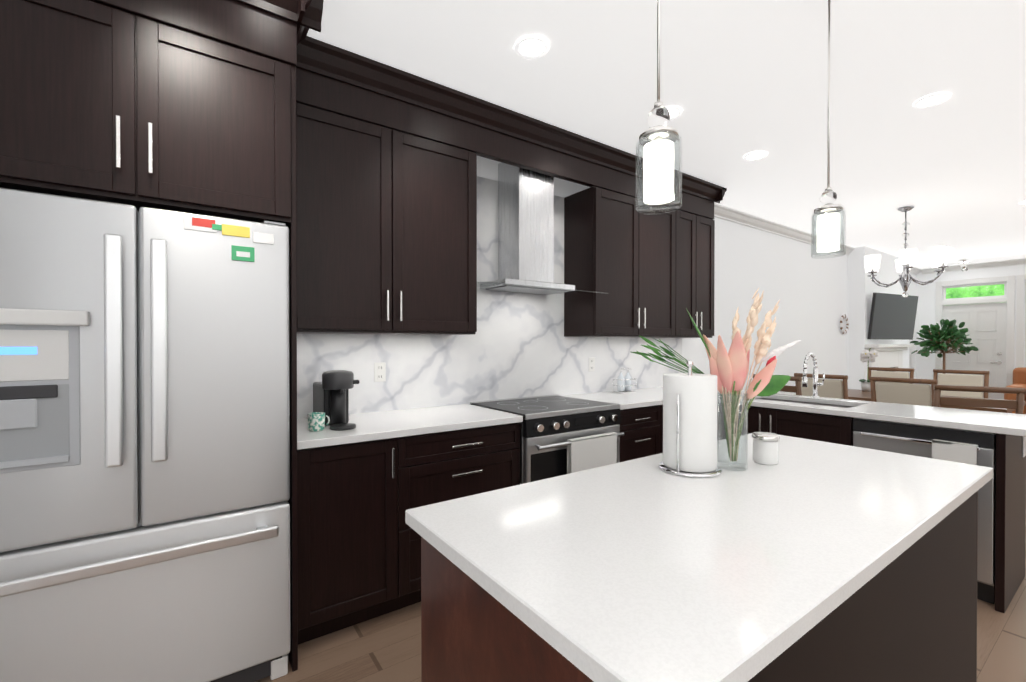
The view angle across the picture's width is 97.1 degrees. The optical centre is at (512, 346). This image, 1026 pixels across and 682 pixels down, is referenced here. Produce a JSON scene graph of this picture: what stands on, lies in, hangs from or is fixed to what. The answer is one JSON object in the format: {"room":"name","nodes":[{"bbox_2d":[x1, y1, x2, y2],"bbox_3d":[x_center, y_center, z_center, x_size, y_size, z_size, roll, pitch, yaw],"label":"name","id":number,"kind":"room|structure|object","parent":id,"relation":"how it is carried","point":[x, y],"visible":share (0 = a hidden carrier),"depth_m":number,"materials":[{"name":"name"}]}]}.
{"room":"kitchen","nodes":[
{"label":"kitchen","id":0,"kind":"room"},
{"bbox_2d":[255,536,1025,681],"bbox_3d":[4.127,1.333,3.603,12.510,0.060,4.500,0,0,-35],"label":"floor","id":1,"kind":"structure","parent":0,"point":[385,647],"depth_m":1.96,"materials":[{"name":"brown tile"}]},
{"bbox_2d":[0,187,289,681],"bbox_3d":[-1.467,0.410,1.778,0.980,1.810,0.743,0,0,-35],"label":"refrigerator","id":2,"kind":"object","parent":1,"relation":"on","point":[144,450],"visible":1,"depth_m":1.53,"materials":[{"name":"silver metal"}]},
{"bbox_2d":[288,436,403,663],"bbox_3d":[-0.912,0.869,2.289,0.453,0.885,0.619,0,0,-35],"label":"base cabinet","id":3,"kind":"object","parent":1,"relation":"on","point":[346,501],"depth_m":2.04,"materials":[{"name":"brown wood"}]},
{"bbox_2d":[290,404,522,451],"bbox_3d":[-0.609,0.408,2.486,1.179,0.035,0.643,0,0,-35],"label":"countertop","id":4,"kind":"structure","parent":3,"relation":"on","point":[395,423],"depth_m":2.34,"materials":[{"name":"white stone"}]},
{"bbox_2d":[308,412,329,430],"bbox_3d":[-0.916,0.352,2.139,0.097,0.080,0.076,0,0,-35],"label":"coffee mug","id":5,"kind":"object","parent":4,"relation":"on","point":[316,421],"visible":1,"depth_m":2.10,"materials":[{"name":"ceramic"}]},
{"bbox_2d":[313,370,358,430],"bbox_3d":[-0.903,0.253,2.318,0.169,0.275,0.440,0,0,-35],"label":"coffee machine","id":6,"kind":"object","parent":4,"relation":"on","point":[331,394],"visible":0.98,"depth_m":2.22,"materials":[{"name":"black plastic"}]},
{"bbox_2d":[404,424,519,606],"bbox_3d":[-0.455,0.867,2.613,0.785,0.885,0.619,0,0,-35],"label":"base cabinet","id":7,"kind":"object","parent":1,"relation":"on","point":[441,466],"depth_m":2.33,"materials":[{"name":"brown wood"}]},
{"bbox_2d":[470,395,623,483],"bbox_3d":[0.231,0.840,3.005,0.778,0.935,0.714,0,0,-35],"label":"range","id":8,"kind":"object","parent":1,"relation":"on","point":[561,435],"visible":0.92,"depth_m":2.72,"materials":[{"name":"silver metal"}]},
{"bbox_2d":[619,404,662,461],"bbox_3d":[0.732,0.861,3.451,0.545,0.885,0.619,0,0,-35],"label":"base cabinet","id":9,"kind":"object","parent":1,"relation":"on","point":[642,428],"depth_m":3.20,"materials":[{"name":"brown wood"}]},
{"bbox_2d":[565,388,743,411],"bbox_3d":[1.176,0.399,3.747,1.616,0.035,0.643,0,0,-35],"label":"countertop","id":10,"kind":"structure","parent":9,"relation":"on","point":[643,397],"depth_m":3.44,"materials":[{"name":"white stone"}]},
{"bbox_2d":[613,368,636,392],"bbox_3d":[0.938,0.279,3.803,0.181,0.204,0.102,0,0,-35],"label":"bottles","id":11,"kind":"object","parent":10,"relation":"on","point":[624,385],"visible":1,"depth_m":3.78,"materials":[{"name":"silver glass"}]},
{"bbox_2d":[421,493,977,681],"bbox_3d":[0.650,0.877,1.310,1.666,0.884,0.714,0,0,-35],"label":"kitchen island","id":12,"kind":"object","parent":1,"relation":"on","point":[917,622],"depth_m":1.01,"materials":[{"name":"brown wood"}]},
{"bbox_2d":[405,433,992,681],"bbox_3d":[0.657,0.416,1.302,1.724,0.035,0.758,0,0,-35],"label":"island countertop","id":13,"kind":"structure","parent":12,"relation":"on","point":[634,570],"depth_m":0.91,"materials":[{"name":"white stone"}]},
{"bbox_2d":[658,360,721,477],"bbox_3d":[0.573,0.220,1.469,0.194,0.353,0.194,0,0,-35],"label":"paper towel holder","id":14,"kind":"object","parent":13,"relation":"on","point":[689,423],"visible":1,"depth_m":1.40,"materials":[{"name":"white paper"}]},
{"bbox_2d":[717,392,747,470],"bbox_3d":[0.719,0.274,1.487,0.092,0.245,0.092,0,0,-35],"label":"flower vase","id":15,"kind":"object","parent":13,"relation":"on","point":[734,440],"visible":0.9,"depth_m":1.46,"materials":[{"name":"clear glass"}]},
{"bbox_2d":[631,288,800,460],"bbox_3d":[0.704,0.086,1.577,0.407,0.576,0.410,0,0,-35],"label":"flower bouquet","id":16,"kind":"object","parent":15,"relation":"in","point":[730,369],"visible":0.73,"depth_m":1.48,"materials":[{"name":"pink plant"}]},
{"bbox_2d":[752,432,779,464],"bbox_3d":[0.867,0.347,1.555,0.084,0.097,0.084,0,0,-35],"label":"candle jar","id":17,"kind":"object","parent":13,"relation":"on","point":[765,448],"visible":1,"depth_m":1.52,"materials":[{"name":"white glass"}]},
{"bbox_2d":[752,374,801,394],"bbox_3d":[2.784,0.786,4.530,0.550,1.021,0.470,0,0,-27],"label":"dining chair","id":18,"kind":"object","parent":1,"relation":"on","point":[797,389],"visible":0.1,"depth_m":4.24,"materials":[{"name":"brown wood"}]},
{"bbox_2d":[717,400,851,445],"bbox_3d":[1.977,0.862,3.335,0.687,0.885,1.049,0,0,-35],"label":"base cabinet","id":19,"kind":"object","parent":1,"relation":"on","point":[831,427],"depth_m":2.99,"materials":[{"name":"brown wood"}]},
{"bbox_2d":[794,373,847,398],"bbox_3d":[3.319,0.785,4.742,0.550,1.021,0.470,0,0,-35],"label":"dining chair","id":20,"kind":"object","parent":1,"relation":"on","point":[831,387],"visible":0.12,"depth_m":4.53,"materials":[{"name":"beige fabric"}]},
{"bbox_2d":[867,367,914,388],"bbox_3d":[4.634,0.778,5.672,0.550,1.021,0.470,0,0,-35],"label":"dining chair","id":21,"kind":"object","parent":1,"relation":"on","point":[882,372],"visible":0.25,"depth_m":5.79,"materials":[{"name":"beige fabric"}]},
{"bbox_2d":[869,377,937,406],"bbox_3d":[3.694,0.788,4.212,0.550,1.021,0.470,0,0,-35],"label":"dining chair","id":22,"kind":"object","parent":1,"relation":"on","point":[902,391],"visible":0.38,"depth_m":4.05,"materials":[{"name":"beige fabric"}]},
{"bbox_2d":[848,389,1025,412],"bbox_3d":[4.219,0.914,4.865,1.000,0.760,1.600,0,0,-35],"label":"dining table","id":23,"kind":"object","parent":1,"relation":"on","point":[856,394],"visible":0.21,"depth_m":4.72,"materials":[{"name":"brown wood"}]},
{"bbox_2d":[859,348,878,390],"bbox_3d":[4.172,0.271,5.319,0.180,0.518,0.620,0,0,38],"label":"orchid","id":24,"kind":"object","parent":23,"relation":"on","point":[869,355],"visible":0.94,"depth_m":5.35,"materials":[{"name":"white plant"}]},
{"bbox_2d":[852,420,1025,612],"bbox_3d":[2.470,0.867,2.691,0.625,0.885,0.698,0,0,-35],"label":"dishwasher","id":25,"kind":"object","parent":1,"relation":"on","point":[1002,500],"depth_m":2.33,"materials":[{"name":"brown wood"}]},
{"bbox_2d":[717,392,1025,435],"bbox_3d":[2.236,0.404,3.049,0.690,0.035,1.729,0,0,-35],"label":"countertop","id":26,"kind":"structure","parent":25,"relation":"on","point":[1004,424],"depth_m":2.64,"materials":[{"name":"white stone"}]},
{"bbox_2d":[754,396,851,407],"bbox_3d":[2.084,0.527,3.292,0.424,0.237,0.744,0,0,-35],"label":"sink","id":27,"kind":"object","parent":26,"relation":"in","point":[756,397],"depth_m":3.40,"materials":[{"name":"silver metal"}]},
{"bbox_2d":[802,352,824,397],"bbox_3d":[2.237,0.212,3.375,0.227,0.342,0.094,0,0,-35],"label":"faucet","id":28,"kind":"object","parent":26,"relation":"on","point":[816,384],"visible":1,"depth_m":3.41,"materials":[{"name":"silver metal"}]},
{"bbox_2d":[910,319,978,373],"bbox_3d":[7.667,0.385,8.071,0.895,1.775,0.834,0,0,-35],"label":"ficus tree","id":29,"kind":"object","parent":1,"relation":"on","point":[942,340],"visible":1,"depth_m":7.99,"materials":[{"name":"green plant"}]},
{"bbox_2d":[933,369,989,397],"bbox_3d":[5.009,0.782,5.141,0.550,1.021,0.470,0,0,-35],"label":"dining chair","id":30,"kind":"object","parent":1,"relation":"on","point":[959,378],"visible":0.25,"depth_m":5.24,"materials":[{"name":"beige fabric"}]},
{"bbox_2d":[933,385,1025,413],"bbox_3d":[3.496,0.793,3.492,0.470,1.021,0.550,0,0,33],"label":"dining chair","id":31,"kind":"object","parent":1,"relation":"on","point":[1017,404],"visible":0.19,"depth_m":3.26,"materials":[{"name":"brown wood"}]},
{"bbox_2d":[1004,367,1025,413],"bbox_3d":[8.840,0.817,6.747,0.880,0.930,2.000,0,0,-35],"label":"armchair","id":32,"kind":"object","parent":1,"relation":"on","point":[1019,377],"visible":0.4,"depth_m":7.52,"materials":[{"name":"brown leather"}]},
{"bbox_2d":[307,0,1025,268],"bbox_3d":[4.127,-1.507,3.583,12.510,0.060,4.500,0,0,-35],"label":"ceiling","id":33,"kind":"structure","parent":0,"point":[740,80],"depth_m":2.56,"materials":[{"name":"white paint"}]},
{"bbox_2d":[515,35,548,58],"bbox_3d":[0.093,-1.462,2.214,0.169,0.007,0.169,0,1,-41],"label":"recessed light","id":34,"kind":"object","parent":33,"relation":"in","point":[531,46],"depth_m":2.21,"materials":[{"name":"white plastic"}]},
{"bbox_2d":[636,0,681,214],"bbox_3d":[0.382,-0.911,1.185,0.124,1.096,0.124,0,0,-35],"label":"pendant light","id":35,"kind":"object","parent":33,"relation":"hanging from","point":[658,137],"visible":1,"depth_m":1.17,"materials":[{"name":"glass"}]},
{"bbox_2d":[666,106,682,119],"bbox_3d":[0.977,-1.467,2.851,0.169,0.007,0.169,0,1,-41],"label":"recessed light","id":36,"kind":"object","parent":33,"relation":"in","point":[675,112],"depth_m":2.83,"materials":[{"name":"white"}]},
{"bbox_2d":[743,151,767,160],"bbox_3d":[1.870,-1.471,3.494,0.169,0.007,0.169,0,1,-41],"label":"recessed light","id":37,"kind":"object","parent":33,"relation":"in","point":[757,155],"depth_m":3.48,"materials":[{"name":"white"}]},
{"bbox_2d":[811,0,845,258],"bbox_3d":[1.274,-0.915,1.828,0.124,1.096,0.124,0,0,-35],"label":"pendant light","id":38,"kind":"object","parent":33,"relation":"hanging from","point":[828,225],"visible":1,"depth_m":1.82,"materials":[{"name":"glass"}]},
{"bbox_2d":[864,205,952,296],"bbox_3d":[4.178,-1.005,4.823,0.755,0.956,0.768,0,0,-35],"label":"dining chandelier","id":39,"kind":"object","parent":33,"relation":"hanging from","point":[940,257],"visible":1,"depth_m":4.79,"materials":[{"name":"silver metal"}]},
{"bbox_2d":[913,92,950,107],"bbox_3d":[2.493,-1.465,2.699,0.169,0.007,0.169,0,1,-41],"label":"recessed light","id":40,"kind":"object","parent":33,"relation":"in","point":[938,98],"depth_m":2.70,"materials":[{"name":"white"}]},
{"bbox_2d":[960,259,967,270],"bbox_3d":[7.772,-1.405,7.813,0.155,0.197,0.100,0,0,-35],"label":"ceiling spotlight","id":41,"kind":"object","parent":33,"relation":"attached to","point":[963,267],"visible":1,"depth_m":7.79,"materials":[{"name":"silver metal"}]},
{"bbox_2d":[477,156,915,394],"bbox_3d":[2.857,-0.099,5.390,12.510,2.780,0.100,0,0,-35],"label":"wall","id":42,"kind":"structure","parent":0,"point":[801,284],"depth_m":5.67,"materials":[{"name":"white paint"}]},
{"bbox_2d":[0,0,295,231],"bbox_3d":[-1.494,-0.827,1.805,1.000,0.655,0.720,0,0,-35],"label":"upper cabinet","id":43,"kind":"object","parent":42,"relation":"attached to","point":[137,103],"depth_m":1.54,"materials":[{"name":"brown wood"}]},
{"bbox_2d":[374,362,385,381],"bbox_3d":[-0.800,0.151,2.726,0.070,0.115,0.007,0,0,-35],"label":"electrical outlet","id":44,"kind":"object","parent":42,"relation":"attached to","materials":[{"name":"white plastic"}]},
{"bbox_2d":[289,56,479,335],"bbox_3d":[-0.745,-0.712,2.562,1.053,1.275,0.349,0,0,-35],"label":"upper cabinet","id":45,"kind":"object","parent":42,"relation":"attached to","point":[366,184],"depth_m":2.39,"materials":[{"name":"brown wood"}]},
{"bbox_2d":[297,176,681,418],"bbox_3d":[0.198,-0.396,3.438,3.603,1.560,0.010,0,0,-35],"label":"backsplash","id":46,"kind":"structure","parent":42,"relation":"attached to","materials":[{"name":"stone"}]},
{"bbox_2d":[477,162,604,294],"bbox_3d":[0.157,-0.832,3.098,0.900,0.924,0.490,0,0,-35],"label":"range hood","id":47,"kind":"object","parent":42,"relation":"attached to","point":[525,230],"visible":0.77,"depth_m":3.09,"materials":[{"name":"silver metal"}]},
{"bbox_2d":[589,357,594,370],"bbox_3d":[0.654,0.144,3.753,0.070,0.115,0.007,0,0,-35],"label":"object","id":48,"kind":"structure","parent":42,"relation":"attached to","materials":[{"name":"white plastic"}]},
{"bbox_2d":[560,160,683,339],"bbox_3d":[0.918,-0.720,3.737,1.020,1.275,0.349,0,0,-35],"label":"upper cabinet","id":49,"kind":"object","parent":42,"relation":"attached to","point":[610,247],"depth_m":3.51,"materials":[{"name":"brown wood"}]},
{"bbox_2d":[684,188,715,337],"bbox_3d":[1.502,-0.723,4.150,0.650,1.275,0.349,0,0,-35],"label":"upper cabinet","id":50,"kind":"object","parent":42,"relation":"attached to","point":[699,224],"depth_m":4.05,"materials":[{"name":"brown wood"}]},
{"bbox_2d":[840,314,848,333],"bbox_3d":[4.949,-0.339,6.769,0.295,0.302,0.029,0,0,-35],"label":"wreath","id":51,"kind":"object","parent":42,"relation":"attached to","point":[843,316],"visible":1,"depth_m":6.75,"materials":[{"name":"white wood"}]},
{"bbox_2d":[847,246,901,389],"bbox_3d":[5.853,-0.111,7.310,1.700,2.778,0.218,0,0,-35],"label":"wall","id":52,"kind":"structure","parent":0,"point":[862,287],"depth_m":6.84,"materials":[{"name":"white paint"}]},
{"bbox_2d":[714,203,920,274],"bbox_3d":[4.851,-1.446,6.673,7.558,0.100,0.085,0,0,-35],"label":"crown molding","id":53,"kind":"structure","parent":52,"relation":"attached to","point":[738,217],"depth_m":5.36,"materials":[{"name":"white wood"}]},
{"bbox_2d":[865,344,913,371],"bbox_3d":[5.966,0.619,7.156,1.700,1.320,0.168,0,0,-35],"label":"fireplace mantel","id":54,"kind":"object","parent":52,"relation":"attached to","point":[890,356],"visible":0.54,"depth_m":7.13,"materials":[{"name":"white"}]},
{"bbox_2d":[867,293,918,339],"bbox_3d":[5.844,-0.460,6.975,1.200,0.690,0.342,0,0,-35],"label":"wall-mounted tv","id":55,"kind":"object","parent":52,"relation":"attached to","point":[892,316],"visible":0.98,"depth_m":6.91,"materials":[{"name":"black plastic"}]},
{"bbox_2d":[916,265,1025,385],"bbox_3d":[9.194,-0.111,7.174,0.100,2.780,4.300,0,0,-35],"label":"wall","id":56,"kind":"structure","parent":0,"point":[925,315],"depth_m":8.70,"materials":[{"name":"white paint"}]},
{"bbox_2d":[921,258,1025,273],"bbox_3d":[9.145,-1.449,7.072,0.085,0.100,4.200,0,0,-35],"label":"crown molding","id":57,"kind":"structure","parent":56,"relation":"attached to","point":[1013,262],"depth_m":8.11,"materials":[{"name":"white wood"}]},
{"bbox_2d":[943,302,1006,399],"bbox_3d":[8.392,0.240,8.263,0.100,2.046,0.828,0,0,-35],"label":"entry door","id":58,"kind":"structure","parent":56,"relation":"in","point":[986,324],"depth_m":8.15,"materials":[{"name":"white wood"}]},
{"bbox_2d":[943,282,1006,300],"bbox_3d":[8.415,-1.009,8.271,0.040,0.272,0.832,0,0,-35],"label":"transom","id":59,"kind":"object","parent":56,"relation":"in","point":[980,285],"visible":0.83,"depth_m":8.24,"materials":[{"name":"white"}]},
{"bbox_2d":[935,274,1025,385],"bbox_3d":[8.756,0.020,7.662,0.050,2.510,2.420,0,0,-35],"label":"door frame","id":60,"kind":"structure","parent":56,"relation":"attached to","point":[1009,299],"depth_m":7.87,"materials":[{"name":"white wood"}]},
{"bbox_2d":[1025,280,1025,366],"bbox_3d":[9.119,-0.372,7.279,0.040,1.532,1.192,0,0,-35],"label":"window","id":61,"kind":"structure","parent":56,"relation":"in","point":[1025,323],"depth_m":7.75,"materials":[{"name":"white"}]},
{"label":"outside","id":62,"kind":"structure","parent":0,"visible":0},
{"bbox_2d":[944,284,1003,305],"bbox_3d":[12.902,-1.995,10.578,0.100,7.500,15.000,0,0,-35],"label":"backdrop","id":63,"kind":"structure","parent":62,"point":[972,291],"depth_m":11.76,"materials":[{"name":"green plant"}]}
]}

